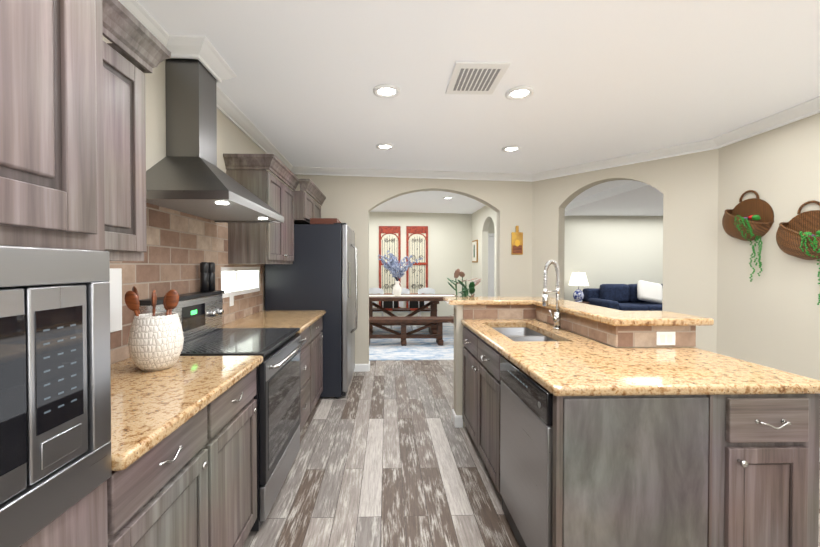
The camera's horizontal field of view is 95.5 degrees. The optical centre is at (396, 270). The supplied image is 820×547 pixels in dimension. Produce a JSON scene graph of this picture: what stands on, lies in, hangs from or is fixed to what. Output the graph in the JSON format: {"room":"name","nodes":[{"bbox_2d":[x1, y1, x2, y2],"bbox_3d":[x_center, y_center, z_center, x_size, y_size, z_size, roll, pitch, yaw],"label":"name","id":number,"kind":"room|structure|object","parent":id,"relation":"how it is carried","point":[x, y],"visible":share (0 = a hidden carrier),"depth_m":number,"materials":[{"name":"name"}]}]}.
{"room":"kitchen","nodes":[
{"label":"kitchen","id":0,"kind":"room"},
{"bbox_2d":[103,36,287,361],"bbox_3d":[-1.455,-0.072,4.551,0.150,2.750,12.600,0,1,-1],"label":"wall","id":1,"kind":"structure","parent":0,"point":[232,138],"depth_m":2.10,"materials":[{"name":"beige paint"}]},
{"bbox_2d":[102,0,170,260],"bbox_3d":[-1.100,-0.459,1.179,0.386,0.848,0.664,0,1,-1],"label":"upper cabinet","id":2,"kind":"object","parent":1,"relation":"attached to","point":[135,50],"visible":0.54,"depth_m":1.33,"materials":[{"name":"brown wood"}]},
{"bbox_2d":[110,203,262,363],"bbox_3d":[-1.317,0.024,2.304,0.012,0.784,2.910,0,1,-1],"label":"backsplash","id":3,"kind":"structure","parent":1,"relation":"attached to","point":[181,246],"depth_m":2.20,"materials":[{"name":"tile"}]},
{"bbox_2d":[108,268,233,332],"bbox_3d":[-1.310,0.136,2.349,0.006,0.310,1.355,0,1,-1],"label":"electrical outlet","id":4,"kind":"object","parent":3,"relation":"attached to","point":[115,281],"visible":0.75,"depth_m":1.72,"materials":[{"name":"white plastic"}]},
{"bbox_2d":[146,58,283,222],"bbox_3d":[-1.066,-0.807,2.240,0.506,0.921,0.950,0,1,-1],"label":"range hood","id":5,"kind":"object","parent":1,"relation":"attached to","point":[186,174],"visible":0.98,"depth_m":2.12,"materials":[{"name":"silver metal"}]},
{"bbox_2d":[221,267,259,297],"bbox_3d":[-1.395,0.085,3.249,0.104,0.240,0.890,0,1,-1],"label":"window","id":6,"kind":"structure","parent":1,"relation":"in","point":[240,280],"depth_m":3.30,"materials":[{"name":"white"}]},
{"bbox_2d":[223,153,294,263],"bbox_3d":[-1.184,-0.486,3.342,0.328,0.848,0.820,0,1,-1],"label":"upper cabinet","id":7,"kind":"object","parent":1,"relation":"attached to","point":[260,243],"depth_m":2.94,"materials":[{"name":"brown wood"}]},
{"bbox_2d":[295,177,314,223],"bbox_3d":[-1.145,-0.719,4.003,0.438,0.398,0.505,0,1,-1],"label":"upper cabinet","id":8,"kind":"object","parent":1,"relation":"attached to","point":[304,204],"depth_m":3.76,"materials":[{"name":"brown wood"}]},
{"bbox_2d":[315,189,322,217],"bbox_3d":[-1.156,-0.724,4.412,0.438,0.398,0.506,0,1,-1],"label":"upper cabinet","id":9,"kind":"object","parent":1,"relation":"attached to","point":[318,196],"depth_m":4.40,"materials":[{"name":"brown wood"}]},
{"bbox_2d":[288,174,531,363],"bbox_3d":[0.115,-0.038,4.886,3.305,2.674,0.150,0,1,-1],"label":"wall","id":10,"kind":"structure","parent":0,"point":[352,202],"depth_m":4.81,"materials":[{"name":"beige paint"}]},
{"bbox_2d":[354,323,462,427],"bbox_3d":[3.780,1.268,3.448,10.260,0.098,10.100,0,1,-1],"label":"baseboard","id":11,"kind":"structure","parent":10,"relation":"attached to","point":[362,367],"depth_m":4.80,"materials":[{"name":"white wood"}]},
{"bbox_2d":[511,226,522,254],"bbox_3d":[1.569,-0.398,4.833,0.150,0.375,0.018,0,1,-1],"label":"picture","id":12,"kind":"object","parent":10,"relation":"attached to","point":[517,242],"visible":1,"depth_m":4.83,"materials":[{"name":"gold metal"}]},
{"bbox_2d":[137,0,819,215],"bbox_3d":[2.981,-1.313,4.546,12.000,0.207,12.800,0,1,-1],"label":"ceiling","id":13,"kind":"structure","parent":0,"point":[606,79],"depth_m":2.35,"materials":[{"name":"white paint"}]},
{"bbox_2d":[376,143,393,149],"bbox_3d":[-0.119,-1.268,3.804,0.189,0.015,0.189,0,1,-7],"label":"recessed light","id":14,"kind":"object","parent":13,"relation":"in","point":[382,146],"depth_m":3.80,"materials":[{"name":"white plastic"}]},
{"bbox_2d":[373,84,399,97],"bbox_3d":[-0.066,-1.252,2.599,0.189,0.015,0.189,0,1,-7],"label":"recessed light","id":15,"kind":"object","parent":13,"relation":"in","point":[393,91],"depth_m":2.59,"materials":[{"name":"white"}]},
{"bbox_2d":[445,61,510,94],"bbox_3d":[0.511,-1.237,2.405,0.330,0.013,0.400,0,1,-1],"label":"ceiling vent","id":16,"kind":"object","parent":13,"relation":"in","point":[476,78],"visible":1,"depth_m":2.37,"materials":[{"name":"white metal"}]},
{"bbox_2d":[502,145,520,151],"bbox_3d":[1.165,-1.236,3.776,0.189,0.015,0.189,0,1,-7],"label":"recessed light","id":17,"kind":"object","parent":13,"relation":"in","point":[513,148],"depth_m":3.77,"materials":[{"name":"white plastic"}]},
{"bbox_2d":[505,86,533,99],"bbox_3d":[0.852,-1.229,2.579,0.189,0.015,0.189,0,1,-7],"label":"recessed light","id":18,"kind":"object","parent":13,"relation":"in","point":[520,92],"depth_m":2.57,"materials":[{"name":"white plastic"}]},
{"bbox_2d":[565,181,657,215],"bbox_3d":[3.380,-1.225,6.008,0.370,0.220,4.900,0,1,-1],"label":"beam","id":19,"kind":"structure","parent":13,"relation":"attached to","point":[626,191],"depth_m":5.71,"materials":[{"name":"white paint"}]},
{"bbox_2d":[472,206,496,296],"bbox_3d":[1.807,-0.079,6.718,0.120,2.710,3.430,0,1,-1],"label":"wall","id":20,"kind":"structure","parent":0,"point":[483,217],"depth_m":7.51,"materials":[{"name":"beige paint"}]},
{"bbox_2d":[472,240,477,262],"bbox_3d":[1.699,-0.421,8.067,0.027,0.480,0.440,0,1,-1],"label":"framed picture","id":21,"kind":"object","parent":20,"relation":"attached to","point":[474,251],"visible":1,"depth_m":8.04,"materials":[{"name":"gold metal"}]},
{"bbox_2d":[454,305,533,426],"bbox_3d":[0.835,0.803,3.209,0.660,1.035,0.142,0,1,-1],"label":"wall","id":22,"kind":"structure","parent":0,"point":[461,312],"depth_m":3.14,"materials":[{"name":"beige paint"}]},
{"bbox_2d":[369,212,662,316],"bbox_3d":[3.626,-0.122,8.554,10.510,2.750,0.150,0,1,-1],"label":"wall","id":23,"kind":"structure","parent":0,"point":[600,250],"depth_m":8.48,"materials":[{"name":"beige paint"}]},
{"bbox_2d":[379,226,400,310],"bbox_3d":[-0.152,-0.053,8.370,0.486,1.903,0.030,0,1,-1],"label":"art panel","id":24,"kind":"object","parent":23,"relation":"attached to","point":[390,238],"visible":0.67,"depth_m":8.37,"materials":[{"name":"red paint"}]},
{"bbox_2d":[406,226,427,310],"bbox_3d":[0.466,-0.053,8.385,0.488,1.903,0.030,0,1,-1],"label":"art panel","id":25,"kind":"object","parent":23,"relation":"attached to","point":[417,249],"visible":0.75,"depth_m":8.38,"materials":[{"name":"red paint"}]},
{"bbox_2d":[488,233,494,296],"bbox_3d":[2.344,0.205,8.428,0.940,2.100,0.044,0,1,-1],"label":"door","id":26,"kind":"structure","parent":23,"relation":"in","point":[491,236],"depth_m":8.40,"materials":[{"name":"white"}]},
{"bbox_2d":[242,326,819,546],"bbox_3d":[2.981,1.328,4.579,12.000,0.050,12.800,0,1,-1],"label":"floor","id":27,"kind":"structure","parent":0,"point":[388,454],"depth_m":2.41,"materials":[{"name":"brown wood"}]},
{"bbox_2d":[0,0,111,546],"bbox_3d":[-0.932,0.240,0.508,0.688,2.228,0.815,0,1,-1],"label":"tall cabinet","id":28,"kind":"object","parent":27,"relation":"on","point":[52,226],"visible":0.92,"depth_m":0.73,"materials":[{"name":"brown wood"}]},
{"bbox_2d":[0,284,87,504],"bbox_3d":[-0.938,0.214,0.479,0.559,0.364,0.645,0,1,-1],"label":"microwave","id":29,"kind":"object","parent":28,"relation":"in","point":[43,390],"visible":1,"depth_m":0.70,"materials":[{"name":"silver metal"}]},
{"bbox_2d":[107,356,262,546],"bbox_3d":[-0.975,0.886,1.366,0.646,0.915,0.995,0,1,-1],"label":"base cabinet","id":30,"kind":"object","parent":27,"relation":"on","point":[183,440],"visible":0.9,"depth_m":1.29,"materials":[{"name":"brown wood"}]},
{"bbox_2d":[125,286,183,370],"bbox_3d":[-1.060,0.246,1.623,0.232,0.356,0.206,0,1,-1],"label":"pot","id":31,"kind":"object","parent":30,"relation":"on","point":[155,341],"visible":1,"depth_m":1.56,"materials":[{"name":"white ceramic"}]},
{"bbox_2d":[139,290,306,530],"bbox_3d":[-0.965,0.727,2.260,0.707,1.170,0.787,0,1,-1],"label":"range","id":32,"kind":"object","parent":27,"relation":"on","point":[277,396],"visible":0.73,"depth_m":2.14,"materials":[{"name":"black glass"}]},
{"bbox_2d":[200,262,208,291],"bbox_3d":[-1.267,0.040,2.456,0.052,0.196,0.052,0,1,-1],"label":"grinder","id":33,"kind":"object","parent":32,"relation":"on","point":[204,276],"visible":1,"depth_m":2.44,"materials":[{"name":"black plastic"}]},
{"bbox_2d":[208,262,214,290],"bbox_3d":[-1.270,0.039,2.546,0.052,0.196,0.052,0,1,-1],"label":"grinder","id":34,"kind":"object","parent":32,"relation":"on","point":[211,276],"visible":0.73,"depth_m":2.53,"materials":[{"name":"black plastic"}]},
{"bbox_2d":[223,310,325,431],"bbox_3d":[-1.021,0.863,3.211,0.646,0.915,1.107,0,1,-1],"label":"base cabinet","id":35,"kind":"object","parent":27,"relation":"on","point":[309,323],"visible":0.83,"depth_m":3.17,"materials":[{"name":"brown wood"}]},
{"bbox_2d":[265,223,357,397],"bbox_3d":[-0.888,0.407,4.231,0.906,1.800,0.910,0,1,-1],"label":"fridge","id":36,"kind":"object","parent":27,"relation":"on","point":[320,272],"visible":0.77,"depth_m":3.78,"materials":[{"name":"black"}]},
{"bbox_2d":[310,218,340,223],"bbox_3d":[-0.771,-0.524,4.187,0.280,0.060,0.590,0,1,-1],"label":"tray","id":37,"kind":"object","parent":36,"relation":"on","point":[323,220],"visible":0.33,"depth_m":3.89,"materials":[{"name":"brown wood"}]},
{"bbox_2d":[369,326,453,360],"bbox_3d":[0.189,1.270,6.849,3.030,0.007,2.960,0,1,-1],"label":"area rug","id":38,"kind":"object","parent":27,"relation":"on","point":[384,349],"visible":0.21,"depth_m":6.19,"materials":[{"name":"white fabric"}]},
{"bbox_2d":[369,288,385,330],"bbox_3d":[-0.464,0.812,7.926,0.472,0.885,0.512,0,1,-1],"label":"dining chair","id":39,"kind":"object","parent":38,"relation":"on","point":[375,290],"visible":0.42,"depth_m":8.12,"materials":[{"name":"white wood"}]},
{"bbox_2d":[390,288,412,330],"bbox_3d":[0.106,0.812,7.940,0.472,0.885,0.512,0,1,-1],"label":"dining chair","id":40,"kind":"object","parent":38,"relation":"on","point":[406,291],"visible":0.6,"depth_m":8.07,"materials":[{"name":"white wood"}]},
{"bbox_2d":[369,316,453,345],"bbox_3d":[0.123,1.044,6.465,1.940,0.453,0.360,0,1,-1],"label":"bench","id":41,"kind":"object","parent":38,"relation":"on","point":[439,321],"visible":0.67,"depth_m":6.42,"materials":[{"name":"brown wood"}]},
{"bbox_2d":[369,294,455,334],"bbox_3d":[0.102,0.872,7.308,2.140,0.775,0.910,0,1,-1],"label":"dining table","id":42,"kind":"object","parent":38,"relation":"on","point":[434,299],"visible":0.54,"depth_m":7.26,"materials":[{"name":"brown wood"}]},
{"bbox_2d":[378,250,422,295],"bbox_3d":[0.071,0.044,7.242,0.880,0.882,0.325,0,1,-1],"label":"vase","id":43,"kind":"object","parent":42,"relation":"on","point":[392,266],"visible":1,"depth_m":7.22,"materials":[{"name":"white ceramic"}]},
{"bbox_2d":[416,288,437,327],"bbox_3d":[0.666,0.812,7.954,0.472,0.885,0.512,0,1,-1],"label":"dining chair","id":44,"kind":"object","parent":38,"relation":"on","point":[426,290],"visible":0.6,"depth_m":8.15,"materials":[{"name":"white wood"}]},
{"bbox_2d":[447,269,480,371],"bbox_3d":[0.695,0.644,3.713,0.375,1.338,0.320,0,1,-1],"label":"floor plant","id":45,"kind":"object","parent":27,"relation":"on","point":[465,289],"visible":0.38,"depth_m":3.67,"materials":[{"name":"green plant"}]},
{"bbox_2d":[583,284,662,310],"bbox_3d":[5.357,0.776,7.963,2.280,0.970,1.020,0,1,-1],"label":"sofa","id":46,"kind":"object","parent":27,"relation":"on","point":[623,297],"visible":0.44,"depth_m":8.00,"materials":[{"name":"blue fabric"}]},
{"bbox_2d":[637,280,662,303],"bbox_3d":[5.321,0.443,7.808,0.547,0.483,0.256,0,1,3],"label":"sofa pillow","id":47,"kind":"object","parent":46,"relation":"on","point":[647,291],"visible":0.96,"depth_m":7.74,"materials":[{"name":"white fabric"}]},
{"bbox_2d":[461,323,819,546],"bbox_3d":[1.067,0.895,2.234,1.070,0.876,1.742,0,1,-1],"label":"kitchen island","id":48,"kind":"object","parent":27,"relation":"on","point":[580,441],"depth_m":1.40,"materials":[{"name":"grey wood"}]},
{"bbox_2d":[461,319,819,394],"bbox_3d":[1.101,0.436,2.263,1.081,0.040,1.751,0,1,-1],"label":"island countertop","id":49,"kind":"structure","parent":48,"relation":"on","point":[567,363],"depth_m":1.65,"materials":[{"name":"beige stone"}]},
{"bbox_2d":[501,327,548,338],"bbox_3d":[0.866,0.552,2.576,0.342,0.222,0.732,0,1,-1],"label":"sink","id":50,"kind":"object","parent":49,"relation":"in","point":[517,332],"depth_m":2.92,"materials":[{"name":"silver metal"}]},
{"bbox_2d":[542,260,561,329],"bbox_3d":[1.070,0.167,2.569,0.216,0.490,0.055,-1,1,-37],"label":"faucet","id":51,"kind":"object","parent":49,"relation":"on","point":[556,317],"visible":1,"depth_m":2.59,"materials":[{"name":"silver metal"}]},
{"bbox_3d":[3.973,0.970,8.121,0.420,0.583,0.420,0,1,-1],"label":"side table","id":52,"kind":"object","parent":27,"relation":"on","visible":0},
{"bbox_2d":[569,271,588,301],"bbox_3d":[3.973,0.338,8.113,0.410,0.680,0.410,0,1,-1],"label":"table lamp","id":53,"kind":"object","parent":52,"relation":"on","point":[578,278],"visible":1,"depth_m":8.02,"materials":[{"name":"white fabric"}]},
{"bbox_2d":[534,305,645,347],"bbox_3d":[1.273,0.809,2.670,0.170,1.035,1.242,0,1,-1],"label":"wall","id":54,"kind":"structure","parent":0,"point":[628,336],"depth_m":2.20,"materials":[{"name":"brown tile"}]},
{"bbox_2d":[443,297,713,325],"bbox_3d":[1.077,0.270,2.733,1.260,0.040,1.470,0,1,-1],"label":"bar","id":55,"kind":"object","parent":54,"relation":"on","point":[610,316],"visible":0.98,"depth_m":2.28,"materials":[{"name":"stone"}]},
{"bbox_2d":[532,149,718,352],"bbox_3d":[2.408,0.013,4.171,0.150,2.591,1.863,-1,1,-39],"label":"wall","id":56,"kind":"structure","parent":0,"point":[686,185],"depth_m":3.64,"materials":[{"name":"beige paint"}]},
{"bbox_2d":[118,0,819,181],"bbox_3d":[0.836,-1.184,1.553,4.280,0.191,6.520,0,1,-1],"label":"crown molding","id":57,"kind":"structure","parent":56,"relation":"attached to","point":[204,52],"depth_m":3.29,"materials":[{"name":"white wood"}]},
{"bbox_2d":[646,326,695,347],"bbox_3d":[1.511,0.816,2.126,0.278,1.035,0.142,0,1,-1],"label":"wall","id":58,"kind":"structure","parent":0,"point":[685,336],"depth_m":2.05,"materials":[{"name":"brown tile"}]},
{"bbox_2d":[656,332,674,344],"bbox_3d":[1.481,0.372,2.045,0.105,0.075,0.007,0,1,-1],"label":"outlet","id":59,"kind":"object","parent":58,"relation":"attached to","point":[665,338],"visible":1,"depth_m":2.04,"materials":[{"name":"white plastic"}]},
{"bbox_2d":[717,113,819,379],"bbox_3d":[3.067,-0.026,0.941,0.150,2.750,5.155,0,1,-1],"label":"wall","id":60,"kind":"structure","parent":0,"point":[769,316],"depth_m":2.91,"materials":[{"name":"beige paint"}]},
{"bbox_2d":[722,190,773,281],"bbox_3d":[2.853,-0.290,3.085,0.179,0.757,0.390,0,1,-1],"label":"hanging basket","id":61,"kind":"object","parent":60,"relation":"attached to","point":[750,220],"visible":0.98,"depth_m":3.02,"materials":[{"name":"wicker"}]},
{"bbox_2d":[776,200,819,304],"bbox_3d":[2.867,-0.108,2.638,0.173,0.779,0.390,0,1,-1],"label":"hanging basket","id":62,"kind":"object","parent":60,"relation":"attached to","point":[798,236],"visible":0.98,"depth_m":2.63,"materials":[{"name":"wicker"}]}
]}

